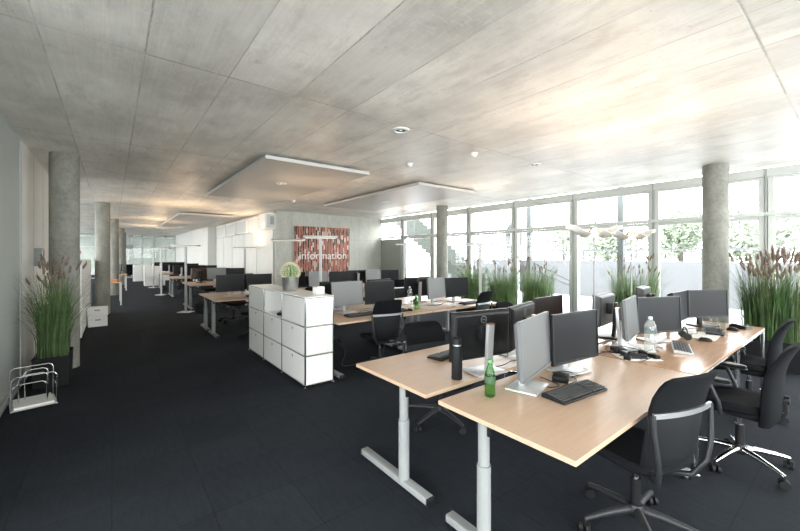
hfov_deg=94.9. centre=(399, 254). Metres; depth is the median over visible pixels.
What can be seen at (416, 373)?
office desk
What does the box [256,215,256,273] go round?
trim
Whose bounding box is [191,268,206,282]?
computer monitor
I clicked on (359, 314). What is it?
keyboard
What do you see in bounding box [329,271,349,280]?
computer monitor
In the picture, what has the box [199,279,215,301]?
office chair
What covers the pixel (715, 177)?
concrete column
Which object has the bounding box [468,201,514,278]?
window
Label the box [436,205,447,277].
concrete column
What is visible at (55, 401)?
tray
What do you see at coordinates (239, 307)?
office chair
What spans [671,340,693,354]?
keyboard
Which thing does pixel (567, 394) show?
keyboard
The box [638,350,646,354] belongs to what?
power adapter
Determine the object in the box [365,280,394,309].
computer monitor
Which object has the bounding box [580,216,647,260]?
tree
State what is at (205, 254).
wall
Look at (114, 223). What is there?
concrete column
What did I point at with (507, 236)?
sculpture
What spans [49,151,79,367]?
concrete column
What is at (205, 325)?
office desk
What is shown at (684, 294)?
computer monitor
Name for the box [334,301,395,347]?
office desk
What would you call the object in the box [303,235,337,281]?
floor lamp
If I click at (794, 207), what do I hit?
tree
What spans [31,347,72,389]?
planter
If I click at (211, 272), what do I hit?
computer monitor
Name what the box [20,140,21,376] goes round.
trim
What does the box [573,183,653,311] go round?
window
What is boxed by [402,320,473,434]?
office chair
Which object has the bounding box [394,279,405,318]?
office chair
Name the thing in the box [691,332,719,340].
paper sheet
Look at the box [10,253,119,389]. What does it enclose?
potted grass
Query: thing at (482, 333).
computer monitor
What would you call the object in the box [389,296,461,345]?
office desk
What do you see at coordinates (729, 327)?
computer mouse
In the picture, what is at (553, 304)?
computer monitor
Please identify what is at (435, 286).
computer monitor
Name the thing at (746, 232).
tree
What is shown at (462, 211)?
window
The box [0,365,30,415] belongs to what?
baseboard
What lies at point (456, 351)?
flask
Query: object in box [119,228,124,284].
concrete column
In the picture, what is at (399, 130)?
recessed light
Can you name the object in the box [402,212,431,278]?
window
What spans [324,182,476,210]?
ceiling panel
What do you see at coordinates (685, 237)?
tree
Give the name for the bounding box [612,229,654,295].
lamp
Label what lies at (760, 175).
window
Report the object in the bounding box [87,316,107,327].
crate
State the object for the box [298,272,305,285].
computer monitor
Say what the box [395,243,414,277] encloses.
floor lamp
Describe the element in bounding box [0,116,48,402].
wall
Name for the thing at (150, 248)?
floor lamp
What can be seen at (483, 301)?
office chair
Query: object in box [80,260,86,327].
sideboard
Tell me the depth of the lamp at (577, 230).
3.50 m
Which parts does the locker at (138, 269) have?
door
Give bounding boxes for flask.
[451,337,461,379]
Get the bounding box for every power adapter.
[623,354,631,360]
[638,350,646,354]
[647,353,659,358]
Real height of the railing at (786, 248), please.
0.450 m
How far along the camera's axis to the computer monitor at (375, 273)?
9.92 m
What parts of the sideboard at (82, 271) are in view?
drawer, drawer, drawer, drawer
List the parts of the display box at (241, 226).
glass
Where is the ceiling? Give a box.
[0,0,799,238]
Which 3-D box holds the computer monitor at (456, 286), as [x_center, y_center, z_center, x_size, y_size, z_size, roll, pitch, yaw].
[1.020,0.636,6.822,0.545,0.445,0.200,0,0,-34]
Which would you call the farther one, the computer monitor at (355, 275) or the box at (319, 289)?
the computer monitor at (355, 275)
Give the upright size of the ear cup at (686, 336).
0.068 m
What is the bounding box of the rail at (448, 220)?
[448,220,569,311]
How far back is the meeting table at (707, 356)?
3.17 m
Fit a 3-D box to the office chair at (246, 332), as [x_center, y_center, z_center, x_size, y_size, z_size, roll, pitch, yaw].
[-2.830,1.099,7.244,0.701,1.002,0.662,0,0,32]
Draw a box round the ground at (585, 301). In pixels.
[406,267,742,323]
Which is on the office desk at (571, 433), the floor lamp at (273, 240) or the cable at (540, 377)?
the cable at (540, 377)
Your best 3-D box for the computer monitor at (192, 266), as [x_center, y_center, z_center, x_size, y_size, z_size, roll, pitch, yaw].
[-8.188,0.636,14.557,0.545,0.445,0.200,0,0,-44]
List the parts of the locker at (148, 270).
door, door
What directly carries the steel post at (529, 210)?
on the ground at (585, 301)
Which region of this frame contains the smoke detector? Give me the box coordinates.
[470,152,477,157]
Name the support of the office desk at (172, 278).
on the floor
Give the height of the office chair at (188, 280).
1.002 m
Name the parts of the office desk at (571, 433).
leg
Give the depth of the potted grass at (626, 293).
6.57 m
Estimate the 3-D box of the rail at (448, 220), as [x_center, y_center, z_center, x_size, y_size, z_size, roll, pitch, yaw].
[3.111,0.142,11.911,0.040,3.116,4.940,0,0,-38]
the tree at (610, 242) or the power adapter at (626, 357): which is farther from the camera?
the tree at (610, 242)
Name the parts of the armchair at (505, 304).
backrest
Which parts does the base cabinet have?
flap door, drawer, drawer, drawer, drawer, flap door, drawer, drawer, panel, panel, panel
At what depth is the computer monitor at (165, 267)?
17.61 m
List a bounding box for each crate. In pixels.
[87,306,107,317]
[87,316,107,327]
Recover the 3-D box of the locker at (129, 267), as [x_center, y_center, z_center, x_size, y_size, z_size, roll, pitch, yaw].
[-18.249,1.120,24.868,0.860,0.960,0.900,0,0,42]
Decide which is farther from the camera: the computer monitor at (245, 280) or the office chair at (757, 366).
the computer monitor at (245, 280)
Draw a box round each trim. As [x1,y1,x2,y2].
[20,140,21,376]
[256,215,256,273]
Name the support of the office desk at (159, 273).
on the floor
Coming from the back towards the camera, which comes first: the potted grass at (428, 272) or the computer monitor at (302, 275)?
the potted grass at (428, 272)
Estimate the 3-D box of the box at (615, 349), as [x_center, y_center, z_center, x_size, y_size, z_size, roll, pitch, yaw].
[1.931,0.839,3.243,0.103,0.040,0.125,0,0,12]
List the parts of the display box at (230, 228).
glass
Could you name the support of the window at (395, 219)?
in the wall at (365, 233)
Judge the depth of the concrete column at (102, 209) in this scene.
9.86 m
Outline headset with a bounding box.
[678,326,691,339]
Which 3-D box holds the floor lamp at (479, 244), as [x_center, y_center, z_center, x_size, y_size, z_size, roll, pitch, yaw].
[1.673,0.675,7.668,0.800,1.850,0.280,0,0,2]
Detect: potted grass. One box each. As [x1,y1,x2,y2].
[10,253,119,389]
[418,263,433,277]
[453,257,487,311]
[484,258,520,308]
[512,255,562,303]
[601,253,681,306]
[716,245,799,374]
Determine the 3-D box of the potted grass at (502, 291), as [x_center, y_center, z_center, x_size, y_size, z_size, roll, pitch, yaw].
[2.446,0.834,8.883,0.900,1.532,1.549,0,0,-35]
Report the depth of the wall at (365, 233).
13.46 m
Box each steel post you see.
[526,198,532,281]
[617,186,624,297]
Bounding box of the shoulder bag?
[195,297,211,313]
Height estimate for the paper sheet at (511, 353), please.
0.003 m
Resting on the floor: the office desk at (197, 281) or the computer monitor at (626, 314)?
the office desk at (197, 281)
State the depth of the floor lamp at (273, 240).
8.40 m
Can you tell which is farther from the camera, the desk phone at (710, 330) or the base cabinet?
the base cabinet
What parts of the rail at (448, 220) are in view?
post, rail, rail, post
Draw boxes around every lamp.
[145,249,159,287]
[150,248,171,294]
[170,245,200,312]
[233,247,256,301]
[271,239,304,284]
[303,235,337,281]
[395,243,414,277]
[460,243,500,293]
[566,224,622,308]
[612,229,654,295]
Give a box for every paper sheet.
[498,351,515,359]
[612,353,662,360]
[630,343,655,352]
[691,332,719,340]
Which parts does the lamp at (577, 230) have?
bulb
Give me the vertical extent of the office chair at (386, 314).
1.002 m
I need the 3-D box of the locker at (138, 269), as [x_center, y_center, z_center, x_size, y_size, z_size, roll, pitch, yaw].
[-15.770,1.090,22.447,0.900,1.020,0.461,0,0,-38]
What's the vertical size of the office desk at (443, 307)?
0.740 m
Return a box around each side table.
[110,280,121,304]
[119,273,126,289]
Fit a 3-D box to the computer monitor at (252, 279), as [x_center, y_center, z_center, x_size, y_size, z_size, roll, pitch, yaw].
[-3.124,0.636,8.107,0.545,0.445,0.200,0,0,-41]
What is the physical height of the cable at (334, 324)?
0.685 m
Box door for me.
[381,239,400,278]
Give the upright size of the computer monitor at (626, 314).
0.467 m
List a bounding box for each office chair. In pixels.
[170,271,183,286]
[181,274,198,293]
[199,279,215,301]
[216,304,240,309]
[218,300,247,323]
[239,311,248,337]
[298,276,311,287]
[305,287,340,342]
[355,299,402,375]
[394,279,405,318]
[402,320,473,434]
[475,290,492,309]
[579,371,718,530]
[699,342,799,490]
[713,318,795,423]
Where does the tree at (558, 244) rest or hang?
on the ground at (585, 301)
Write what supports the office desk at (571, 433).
on the floor
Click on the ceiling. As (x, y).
(160, 103)
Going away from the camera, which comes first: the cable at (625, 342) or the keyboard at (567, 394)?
the keyboard at (567, 394)
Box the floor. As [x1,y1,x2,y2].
[0,275,799,530]
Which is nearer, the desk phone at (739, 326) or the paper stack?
the paper stack
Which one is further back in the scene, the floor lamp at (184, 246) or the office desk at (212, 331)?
the floor lamp at (184, 246)
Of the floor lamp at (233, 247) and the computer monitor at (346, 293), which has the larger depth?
the floor lamp at (233, 247)
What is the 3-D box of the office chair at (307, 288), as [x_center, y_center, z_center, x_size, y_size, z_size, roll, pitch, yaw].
[-1.411,1.099,6.586,0.662,1.002,0.701,0,0,-33]
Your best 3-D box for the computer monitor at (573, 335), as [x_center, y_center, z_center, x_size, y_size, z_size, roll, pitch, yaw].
[1.250,0.636,2.718,0.545,0.445,0.200,0,0,-32]
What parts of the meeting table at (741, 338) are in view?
leg, frame rail, leg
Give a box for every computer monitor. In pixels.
[162,263,174,272]
[173,265,188,276]
[187,265,200,276]
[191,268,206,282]
[202,265,216,267]
[207,267,225,282]
[216,274,243,295]
[226,268,244,274]
[228,273,252,294]
[246,273,271,290]
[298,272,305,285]
[308,271,327,286]
[319,280,351,310]
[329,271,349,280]
[331,281,362,313]
[347,270,365,286]
[365,269,380,281]
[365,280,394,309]
[367,278,390,305]
[381,270,398,279]
[404,277,428,301]
[426,277,445,304]
[445,277,467,301]
[449,308,508,377]
[505,311,551,396]
[507,301,535,359]
[530,295,562,315]
[546,309,598,375]
[592,292,617,339]
[609,295,639,350]
[635,296,681,342]
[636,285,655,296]
[667,290,688,329]
[686,290,728,326]
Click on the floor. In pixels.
(162, 423)
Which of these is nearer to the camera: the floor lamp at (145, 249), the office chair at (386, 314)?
the office chair at (386, 314)
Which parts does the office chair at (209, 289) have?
seat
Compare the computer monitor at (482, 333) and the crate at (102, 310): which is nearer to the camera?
the computer monitor at (482, 333)
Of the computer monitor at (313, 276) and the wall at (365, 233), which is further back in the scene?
the wall at (365, 233)
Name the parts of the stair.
handrail, handrail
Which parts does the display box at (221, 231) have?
glass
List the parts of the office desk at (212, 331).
leg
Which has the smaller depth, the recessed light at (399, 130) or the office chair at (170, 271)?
the recessed light at (399, 130)
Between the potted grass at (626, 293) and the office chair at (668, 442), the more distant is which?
the potted grass at (626, 293)
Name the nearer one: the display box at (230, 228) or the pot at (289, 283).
the pot at (289, 283)
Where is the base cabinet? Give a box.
[248,284,334,389]
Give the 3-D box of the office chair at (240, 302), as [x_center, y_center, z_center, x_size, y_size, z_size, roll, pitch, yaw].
[-4.005,1.099,8.836,0.701,1.002,0.662,0,0,32]
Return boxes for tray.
[9,394,57,412]
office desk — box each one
[159,273,198,289]
[167,276,212,295]
[170,277,216,297]
[182,281,214,305]
[187,283,248,310]
[199,291,248,331]
[206,294,248,339]
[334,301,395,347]
[334,306,432,379]
[356,344,516,507]
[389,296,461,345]
[402,298,495,346]
[438,355,692,530]
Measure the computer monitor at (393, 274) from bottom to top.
0.445 m
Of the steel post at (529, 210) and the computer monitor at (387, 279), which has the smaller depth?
the computer monitor at (387, 279)
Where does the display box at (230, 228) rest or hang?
attached to the wall at (227, 256)
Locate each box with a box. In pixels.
[217,225,227,237]
[226,223,235,235]
[236,219,247,234]
[248,216,264,232]
[259,213,275,229]
[313,286,324,293]
[552,371,569,383]
[610,346,626,353]
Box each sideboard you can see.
[80,259,90,306]
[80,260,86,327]
[80,261,84,337]
[87,260,88,307]
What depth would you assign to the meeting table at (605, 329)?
4.02 m
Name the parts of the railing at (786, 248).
rail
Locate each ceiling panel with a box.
[156,212,233,229]
[207,155,369,201]
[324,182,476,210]
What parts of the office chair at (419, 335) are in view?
arm, leg, backrest, leg, leg, seat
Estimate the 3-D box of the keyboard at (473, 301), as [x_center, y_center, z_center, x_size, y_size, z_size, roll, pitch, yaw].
[1.242,0.842,6.517,0.450,0.034,0.155,0,0,-40]
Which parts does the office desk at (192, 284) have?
leg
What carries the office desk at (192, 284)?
on the floor
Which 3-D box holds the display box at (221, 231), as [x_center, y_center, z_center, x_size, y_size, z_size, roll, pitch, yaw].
[-8.154,-1.070,16.863,0.171,0.500,1.500,0,0,-38]
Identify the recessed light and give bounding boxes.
[392,127,408,133]
[528,163,540,166]
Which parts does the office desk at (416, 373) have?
leg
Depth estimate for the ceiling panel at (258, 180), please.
6.54 m
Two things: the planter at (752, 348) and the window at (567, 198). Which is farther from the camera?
the window at (567, 198)
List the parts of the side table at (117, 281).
leg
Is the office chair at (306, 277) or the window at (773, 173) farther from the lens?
the office chair at (306, 277)
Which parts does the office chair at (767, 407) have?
leg, armrest post, leg, leg, armrest post, seat, armrest trim, leg, leg, backrest, lumbar knob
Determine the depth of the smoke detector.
5.12 m
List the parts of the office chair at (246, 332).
seat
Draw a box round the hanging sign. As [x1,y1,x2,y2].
[126,244,132,248]
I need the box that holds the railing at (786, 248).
[456,247,799,262]
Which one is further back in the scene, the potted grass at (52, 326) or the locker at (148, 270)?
the locker at (148, 270)
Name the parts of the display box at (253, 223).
glass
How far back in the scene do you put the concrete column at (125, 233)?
23.46 m
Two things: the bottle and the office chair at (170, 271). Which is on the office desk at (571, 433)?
the bottle
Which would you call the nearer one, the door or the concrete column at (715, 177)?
the concrete column at (715, 177)
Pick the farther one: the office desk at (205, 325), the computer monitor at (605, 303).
the office desk at (205, 325)
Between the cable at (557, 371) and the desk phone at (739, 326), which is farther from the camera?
the desk phone at (739, 326)
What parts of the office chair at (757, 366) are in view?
seat, backrest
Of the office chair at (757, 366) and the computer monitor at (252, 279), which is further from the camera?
the computer monitor at (252, 279)
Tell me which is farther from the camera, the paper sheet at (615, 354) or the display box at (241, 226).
the display box at (241, 226)
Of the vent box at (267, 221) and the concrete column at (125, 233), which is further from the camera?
the concrete column at (125, 233)
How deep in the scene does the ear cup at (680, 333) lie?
3.82 m
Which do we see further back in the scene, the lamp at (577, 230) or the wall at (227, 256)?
the wall at (227, 256)
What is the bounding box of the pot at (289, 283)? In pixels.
[282,276,298,290]
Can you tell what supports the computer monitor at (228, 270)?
on the office desk at (192, 284)
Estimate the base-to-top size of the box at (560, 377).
0.040 m
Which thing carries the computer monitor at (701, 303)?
on the meeting table at (741, 338)
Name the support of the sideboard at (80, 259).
on the floor
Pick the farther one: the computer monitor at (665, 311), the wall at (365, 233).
the wall at (365, 233)
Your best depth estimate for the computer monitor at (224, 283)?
7.69 m
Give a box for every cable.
[334,324,355,365]
[540,377,559,387]
[552,371,580,377]
[601,342,641,352]
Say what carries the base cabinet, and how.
on the floor
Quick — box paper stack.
[13,392,53,410]
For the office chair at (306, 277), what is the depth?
10.21 m
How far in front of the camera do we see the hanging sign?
25.52 m
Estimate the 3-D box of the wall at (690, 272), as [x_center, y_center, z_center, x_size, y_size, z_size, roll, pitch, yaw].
[10.651,0.980,11.535,0.300,1.500,26.000,0,0,-38]
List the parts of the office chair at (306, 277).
backrest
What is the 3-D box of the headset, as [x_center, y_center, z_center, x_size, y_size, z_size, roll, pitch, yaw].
[2.920,0.795,3.763,0.068,0.124,0.176,0,0,22]
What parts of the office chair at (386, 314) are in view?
arm, seat, backrest, arm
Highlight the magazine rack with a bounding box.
[9,363,57,414]
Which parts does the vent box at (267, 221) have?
plate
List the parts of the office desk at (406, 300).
leg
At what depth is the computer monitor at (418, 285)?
6.76 m
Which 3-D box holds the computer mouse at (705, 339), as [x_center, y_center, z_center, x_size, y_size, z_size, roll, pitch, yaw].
[3.048,0.840,3.664,0.111,0.039,0.066,0,0,42]
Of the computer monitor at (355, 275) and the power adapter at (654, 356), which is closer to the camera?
the power adapter at (654, 356)
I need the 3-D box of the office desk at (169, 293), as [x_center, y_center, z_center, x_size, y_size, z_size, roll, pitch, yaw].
[-8.511,1.230,14.994,1.620,0.740,0.800,0,0,-38]
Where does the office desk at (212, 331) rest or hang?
on the floor
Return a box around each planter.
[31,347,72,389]
[456,307,474,311]
[740,339,799,374]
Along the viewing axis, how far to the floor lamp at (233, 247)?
12.68 m
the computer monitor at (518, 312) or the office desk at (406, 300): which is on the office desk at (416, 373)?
the computer monitor at (518, 312)
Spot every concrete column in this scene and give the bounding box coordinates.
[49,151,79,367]
[95,202,109,313]
[110,219,118,294]
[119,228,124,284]
[125,233,125,272]
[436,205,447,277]
[702,163,728,323]
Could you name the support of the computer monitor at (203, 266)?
on the office desk at (172, 278)
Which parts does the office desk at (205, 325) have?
leg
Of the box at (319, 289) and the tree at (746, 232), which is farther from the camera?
the tree at (746, 232)
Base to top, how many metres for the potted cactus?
0.407 m
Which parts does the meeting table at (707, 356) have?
leg, frame rail, leg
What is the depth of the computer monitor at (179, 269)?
14.47 m
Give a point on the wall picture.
(335, 252)
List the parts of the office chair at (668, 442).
leg, leg, leg, seat, leg, arm, leg, backrest, arm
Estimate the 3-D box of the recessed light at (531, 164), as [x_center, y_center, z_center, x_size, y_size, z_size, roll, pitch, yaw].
[2.124,-1.423,5.798,0.200,0.014,0.200,0,0,-38]
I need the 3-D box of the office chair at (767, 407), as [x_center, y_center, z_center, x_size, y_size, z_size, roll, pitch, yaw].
[2.598,1.115,2.833,0.687,0.970,0.707,0,0,-38]
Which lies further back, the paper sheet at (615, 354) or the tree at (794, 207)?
the tree at (794, 207)
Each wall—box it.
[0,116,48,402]
[176,226,215,286]
[216,211,273,290]
[274,211,381,296]
[448,259,799,312]
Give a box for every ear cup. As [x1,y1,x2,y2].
[678,331,685,336]
[683,333,691,339]
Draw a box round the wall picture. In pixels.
[294,226,348,275]
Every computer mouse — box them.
[698,337,712,341]
[726,326,738,330]
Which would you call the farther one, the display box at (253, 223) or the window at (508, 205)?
the display box at (253, 223)
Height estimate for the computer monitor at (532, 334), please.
0.467 m
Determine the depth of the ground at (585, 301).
13.14 m
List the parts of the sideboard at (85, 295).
drawer, drawer, drawer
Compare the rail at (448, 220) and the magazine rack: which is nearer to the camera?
the magazine rack
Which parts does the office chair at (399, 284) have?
backrest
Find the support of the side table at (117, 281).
on the floor
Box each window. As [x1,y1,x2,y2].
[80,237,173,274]
[380,216,402,278]
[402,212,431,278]
[431,208,468,277]
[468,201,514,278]
[513,194,573,311]
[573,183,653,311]
[653,168,767,296]
[766,163,799,288]
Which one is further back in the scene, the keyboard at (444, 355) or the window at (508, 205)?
the window at (508, 205)
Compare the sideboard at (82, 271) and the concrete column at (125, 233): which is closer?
the sideboard at (82, 271)
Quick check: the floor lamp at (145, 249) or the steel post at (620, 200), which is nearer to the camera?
the steel post at (620, 200)
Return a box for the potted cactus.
[279,262,300,290]
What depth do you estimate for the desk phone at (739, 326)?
4.27 m
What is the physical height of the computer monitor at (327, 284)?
0.445 m
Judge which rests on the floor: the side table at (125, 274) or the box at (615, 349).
the side table at (125, 274)
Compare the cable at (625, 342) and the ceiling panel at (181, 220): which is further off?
the ceiling panel at (181, 220)
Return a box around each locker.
[126,264,134,274]
[133,264,150,281]
[144,266,164,285]
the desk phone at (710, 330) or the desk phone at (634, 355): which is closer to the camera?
the desk phone at (634, 355)
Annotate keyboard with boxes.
[344,311,372,317]
[427,350,448,360]
[458,300,476,304]
[541,379,606,405]
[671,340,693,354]
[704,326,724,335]
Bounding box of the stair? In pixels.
[396,214,509,290]
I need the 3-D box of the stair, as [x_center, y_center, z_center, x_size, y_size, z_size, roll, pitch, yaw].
[1.990,-0.389,15.607,1.144,4.899,5.723,0,0,-38]
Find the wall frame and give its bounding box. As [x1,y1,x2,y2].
[34,248,43,265]
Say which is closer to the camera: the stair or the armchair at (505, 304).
the armchair at (505, 304)
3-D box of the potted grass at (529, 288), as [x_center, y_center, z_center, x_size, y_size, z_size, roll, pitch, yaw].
[3.042,0.793,8.096,0.900,1.615,1.549,0,0,-32]
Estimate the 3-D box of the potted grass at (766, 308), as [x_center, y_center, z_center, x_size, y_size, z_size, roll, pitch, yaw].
[5.327,0.722,5.275,1.150,1.755,1.408,0,0,-17]
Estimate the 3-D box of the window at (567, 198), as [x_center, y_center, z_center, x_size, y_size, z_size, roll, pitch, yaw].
[3.518,0.100,9.027,0.180,3.000,1.581,0,0,-38]
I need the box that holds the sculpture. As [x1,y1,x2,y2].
[505,223,522,284]
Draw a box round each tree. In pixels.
[533,214,586,259]
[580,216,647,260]
[640,200,701,261]
[729,201,799,262]
[784,201,799,246]
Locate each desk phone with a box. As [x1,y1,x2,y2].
[619,350,647,358]
[729,323,752,329]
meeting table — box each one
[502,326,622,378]
[599,333,739,477]
[655,319,764,389]
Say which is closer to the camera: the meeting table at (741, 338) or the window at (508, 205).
the meeting table at (741, 338)
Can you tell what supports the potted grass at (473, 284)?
on the floor
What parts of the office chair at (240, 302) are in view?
seat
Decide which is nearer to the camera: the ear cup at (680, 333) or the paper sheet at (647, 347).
the paper sheet at (647, 347)

